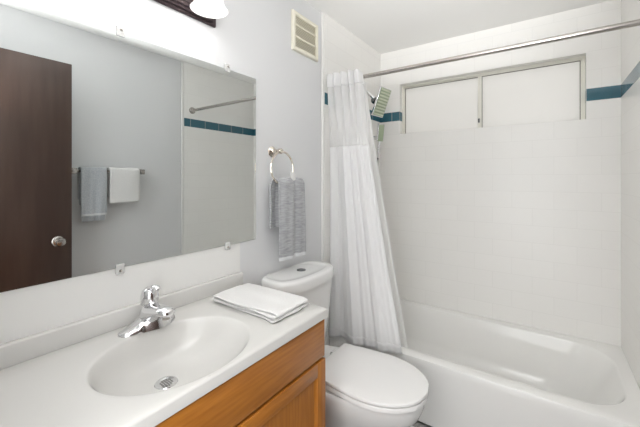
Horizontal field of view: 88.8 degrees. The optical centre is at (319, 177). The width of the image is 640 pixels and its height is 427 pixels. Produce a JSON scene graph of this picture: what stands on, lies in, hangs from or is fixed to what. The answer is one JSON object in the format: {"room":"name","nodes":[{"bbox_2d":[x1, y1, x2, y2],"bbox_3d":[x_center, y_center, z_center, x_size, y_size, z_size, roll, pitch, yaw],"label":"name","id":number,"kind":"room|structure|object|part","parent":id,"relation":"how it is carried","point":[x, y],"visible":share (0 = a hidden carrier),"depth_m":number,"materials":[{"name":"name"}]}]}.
{"room":"bathroom","nodes":[
{"label":"bathroom","id":0,"kind":"room"},
{"bbox_2d":[0,0,380,345],"bbox_3d":[-0.263,0.150,1.772,0.136,2.400,2.810,0,0,35],"label":"wall","id":1,"kind":"structure","parent":0,"point":[254,38],"depth_m":1.61,"materials":[{"name":"white paint"}]},
{"bbox_3d":[-0.675,0.400,1.088,0.002,0.300,1.056,0,0,35],"label":"splash panel","id":2,"kind":"part","parent":1,"relation":"part of","materials":[{"name":"white"}]},
{"bbox_2d":[0,272,242,369],"bbox_3d":[-0.645,0.464,1.107,0.023,0.060,0.991,0,0,35],"label":"backsplash","id":3,"kind":"structure","parent":1,"relation":"attached to","point":[20,350],"depth_m":1.01,"materials":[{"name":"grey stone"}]},
{"bbox_2d":[0,0,255,292],"bbox_3d":[-0.627,-0.093,1.143,0.014,0.826,1.101,0,0,35],"label":"wall mirror","id":4,"kind":"object","parent":1,"relation":"attached to","point":[118,150],"visible":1,"depth_m":1.06,"materials":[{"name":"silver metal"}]},
{"bbox_2d":[154,0,227,27],"bbox_3d":[-0.576,-0.722,1.058,0.196,0.172,0.710,0,0,35],"label":"vanity light","id":5,"kind":"object","parent":1,"relation":"attached to","point":[207,12],"visible":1,"depth_m":1.27,"materials":[{"name":"white glass"}]},
{"bbox_3d":[-0.633,-0.708,1.098,0.010,0.085,0.644,0,0,35],"label":"moulding","id":6,"kind":"part","parent":5,"relation":"part of","materials":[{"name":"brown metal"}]},
{"bbox_3d":[-0.641,-0.708,1.103,0.010,0.107,0.674,0,0,35],"label":"moulding","id":7,"kind":"part","parent":5,"relation":"part of","materials":[{"name":"brown metal"}]},
{"bbox_3d":[-0.418,-0.695,1.234,0.138,0.118,0.138,0,0,35],"label":"lamp shade","id":8,"kind":"part","parent":5,"relation":"part of","materials":[{"name":"white glass"}]},
{"bbox_2d":[268,146,293,183],"bbox_3d":[-0.211,-0.063,1.688,0.074,0.204,0.178,0,0,35],"label":"towel ring","id":9,"kind":"object","parent":1,"relation":"attached to","point":[272,152],"visible":0.87,"depth_m":1.67,"materials":[{"name":"silver metal"}]},
{"bbox_3d":[-0.220,-0.136,1.675,0.074,0.058,0.058,0,0,35],"label":"post","id":10,"kind":"part","parent":9,"relation":"part of","materials":[{"name":"silver metal"}]},
{"bbox_2d":[269,172,305,260],"bbox_3d":[-0.171,0.192,1.706,0.080,0.448,0.230,0,0,35],"label":"hanging towel","id":11,"kind":"object","parent":9,"relation":"hanging from","point":[287,197],"visible":1,"depth_m":1.67,"materials":[{"name":"grey fabric"}]},
{"bbox_2d":[291,9,317,61],"bbox_3d":[-0.084,-0.831,1.922,0.018,0.222,0.244,0,0,35],"label":"air vent","id":12,"kind":"object","parent":1,"relation":"in","point":[304,33],"visible":1,"depth_m":1.91,"materials":[{"name":"beige plastic"}]},
{"bbox_3d":[0.017,0.150,2.071,0.015,2.400,0.020,0,0,35],"label":"tile edge trim","id":13,"kind":"part","parent":1,"relation":"part of","materials":[{"name":"white tile"}]},
{"bbox_2d":[367,86,390,117],"bbox_3d":[0.402,-0.562,2.418,0.217,0.219,0.151,0,0,35],"label":"shower","id":14,"kind":"object","parent":1,"relation":"attached to","point":[380,102],"visible":0.86,"depth_m":2.37,"materials":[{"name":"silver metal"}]},
{"bbox_3d":[0.364,-0.608,2.433,0.134,0.097,0.036,0,0,25],"label":"shower arm","id":15,"kind":"part","parent":14,"relation":"part of","materials":[{"name":"silver metal"}]},
{"bbox_2d":[374,124,384,162],"bbox_3d":[0.390,-0.020,2.439,0.178,0.752,0.066,0,0,35],"label":"shower","id":16,"kind":"object","parent":1,"relation":"attached to","point":[380,128],"visible":0.49,"depth_m":2.40,"materials":[{"name":"silver metal"}]},
{"bbox_3d":[0.431,-0.202,2.415,0.024,0.137,0.047,0,0,-42],"label":"handle","id":17,"kind":"part","parent":16,"relation":"part of","materials":[{"name":"silver metal"}]},
{"bbox_3d":[0.449,-0.329,2.395,0.054,0.120,0.016,0,0,-37],"label":"plate","id":18,"kind":"part","parent":16,"relation":"part of","materials":[{"name":"green"}]},
{"bbox_2d":[363,19,639,78],"bbox_3d":[0.697,-0.622,1.708,1.514,0.060,0.060,0,0,35],"label":"shower rod","id":19,"kind":"object","parent":1,"relation":"attached to","point":[633,23],"visible":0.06,"depth_m":1.54,"materials":[{"name":"silver metal"}]},
{"bbox_2d":[327,69,407,353],"bbox_3d":[0.287,0.233,1.991,0.500,1.774,0.204,0,0,35],"label":"shower curtain","id":20,"kind":"object","parent":19,"relation":"hanging from","point":[365,309],"visible":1,"depth_m":1.96,"materials":[{"name":"white fabric"}]},
{"bbox_3d":[0.170,-0.383,2.002,0.293,0.376,0.064,0,0,32],"label":"sheer panel","id":21,"kind":"part","parent":20,"relation":"part of","materials":[{"name":"white fabric"}]},
{"bbox_2d":[412,422,426,426],"bbox_3d":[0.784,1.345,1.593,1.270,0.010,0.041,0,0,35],"label":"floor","id":22,"kind":"structure","parent":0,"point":[416,424],"depth_m":1.77,"materials":[{"name":"grey tile"}]},
{"bbox_2d":[417,421,431,426],"bbox_3d":[0.015,1.400,0.727,1.785,0.100,4.210,0,0,35],"label":"floor","id":23,"kind":"structure","parent":0,"point":[422,423],"depth_m":1.79,"materials":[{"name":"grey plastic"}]},
{"bbox_2d":[155,320,324,426],"bbox_3d":[-0.453,0.939,0.976,0.486,0.823,0.966,0,0,35],"label":"vanity cabinet","id":24,"kind":"object","parent":23,"relation":"on","point":[285,387],"visible":0.77,"depth_m":1.00,"materials":[{"name":"brown wood"}]},
{"bbox_2d":[0,272,327,426],"bbox_3d":[-0.453,0.526,0.973,0.491,0.183,0.991,0,0,35],"label":"countertop","id":25,"kind":"structure","parent":24,"relation":"on","point":[80,373],"depth_m":0.94,"materials":[{"name":"white stone"}]},
{"bbox_2d":[118,284,174,337],"bbox_3d":[-0.536,0.421,1.060,0.152,0.142,0.185,0,0,35],"label":"faucet","id":26,"kind":"object","parent":25,"relation":"on","point":[153,315],"visible":1,"depth_m":1.05,"materials":[{"name":"silver metal"}]},
{"bbox_3d":[-0.569,0.394,1.092,0.058,0.060,0.057,0,0,35],"label":"handle","id":27,"kind":"part","parent":26,"relation":"part of","materials":[{"name":"silver metal"}]},
{"bbox_3d":[-0.553,0.369,1.081,0.071,0.037,0.030,0,0,35],"label":"lever","id":28,"kind":"part","parent":26,"relation":"part of","materials":[{"name":"silver metal"}]},
{"bbox_3d":[-0.529,0.449,1.064,0.145,0.078,0.072,0,0,35],"label":"spout","id":29,"kind":"part","parent":26,"relation":"part of","materials":[{"name":"silver metal"}]},
{"bbox_2d":[211,283,307,322],"bbox_3d":[-0.235,0.475,1.269,0.346,0.033,0.202,0,0,35],"label":"folded towel","id":30,"kind":"object","parent":25,"relation":"on","point":[272,305],"visible":1,"depth_m":1.23,"materials":[{"name":"white fabric"}]},
{"bbox_3d":[-0.121,0.704,1.041,0.015,0.052,0.381,0,0,35],"label":"rail","id":31,"kind":"part","parent":24,"relation":"part of","materials":[{"name":"brown wood"}]},
{"bbox_3d":[-0.120,0.962,1.040,0.008,0.471,0.383,0,0,35],"label":"panel","id":32,"kind":"part","parent":24,"relation":"part of","materials":[{"name":"brown wood"}]},
{"bbox_2d":[261,261,428,426],"bbox_3d":[0.123,0.919,1.559,0.759,0.862,0.464,0,0,35],"label":"toilet","id":33,"kind":"object","parent":23,"relation":"on","point":[364,387],"visible":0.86,"depth_m":1.47,"materials":[{"name":"white ceramic"}]},
{"bbox_3d":[-0.096,0.516,1.711,0.225,0.056,0.464,0,0,35],"label":"tank lid","id":34,"kind":"part","parent":33,"relation":"part of","materials":[{"name":"white ceramic"}]},
{"bbox_3d":[-0.106,0.740,1.718,0.200,0.392,0.426,0,0,35],"label":"tank","id":35,"kind":"part","parent":33,"relation":"part of","materials":[{"name":"white ceramic"}]},
{"bbox_3d":[0.140,1.147,1.579,0.717,0.406,0.377,0,0,35],"label":"bowl","id":36,"kind":"part","parent":33,"relation":"part of","materials":[{"name":"white ceramic"}]},
{"bbox_3d":[0.246,0.924,1.505,0.494,0.021,0.377,0,0,35],"label":"seat","id":37,"kind":"part","parent":33,"relation":"part of","materials":[{"name":"white plastic"}]},
{"bbox_3d":[0.246,0.902,1.505,0.496,0.015,0.379,0,0,35],"label":"lid","id":38,"kind":"part","parent":33,"relation":"part of","materials":[{"name":"white plastic"}]},
{"bbox_2d":[329,298,639,426],"bbox_3d":[0.908,1.161,2.012,1.514,0.354,0.797,0,0,35],"label":"bathtub","id":39,"kind":"object","parent":23,"relation":"on","point":[480,371],"visible":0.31,"depth_m":1.82,"materials":[{"name":"white ceramic"}]},
{"bbox_2d":[305,0,610,53],"bbox_3d":[0.414,-1.100,1.301,1.785,0.100,2.810,0,0,35],"label":"ceiling","id":40,"kind":"structure","parent":0,"point":[386,26],"depth_m":2.10,"materials":[{"name":"white paint"}]},
{"bbox_2d":[381,0,620,346],"bbox_3d":[1.176,0.150,2.397,1.545,2.400,0.141,0,0,35],"label":"wall","id":41,"kind":"structure","parent":0,"point":[520,224],"depth_m":2.20,"materials":[{"name":"white tile"}]},
{"bbox_2d":[402,56,584,133],"bbox_3d":[1.181,-0.548,2.396,1.189,0.434,0.046,0,0,35],"label":"window","id":42,"kind":"structure","parent":41,"relation":"in","point":[553,91],"depth_m":2.32,"materials":[{"name":"white glass"}]},
{"bbox_3d":[0.951,-0.548,2.570,0.586,0.408,0.016,0,0,35],"label":"sash","id":43,"kind":"part","parent":42,"relation":"part of","materials":[{"name":"silver metal"}]},
{"bbox_3d":[0.952,-0.548,2.572,0.578,0.400,0.005,0,0,35],"label":"pane","id":44,"kind":"part","parent":42,"relation":"part of","materials":[{"name":"white glass"}]},
{"bbox_3d":[1.408,-0.548,2.230,0.601,0.408,0.016,0,0,35],"label":"sash","id":45,"kind":"part","parent":42,"relation":"part of","materials":[{"name":"silver metal"}]},
{"bbox_3d":[1.410,-0.548,2.232,0.585,0.392,0.005,0,0,35],"label":"pane","id":46,"kind":"part","parent":42,"relation":"part of","materials":[{"name":"white glass"}]},
{"bbox_2d":[621,0,639,388],"bbox_3d":[1.091,0.150,0.831,0.136,2.400,2.810,0,0,35],"label":"wall","id":47,"kind":"structure","parent":0,"point":[630,9],"depth_m":1.67,"materials":[{"name":"white tile"}]}
]}

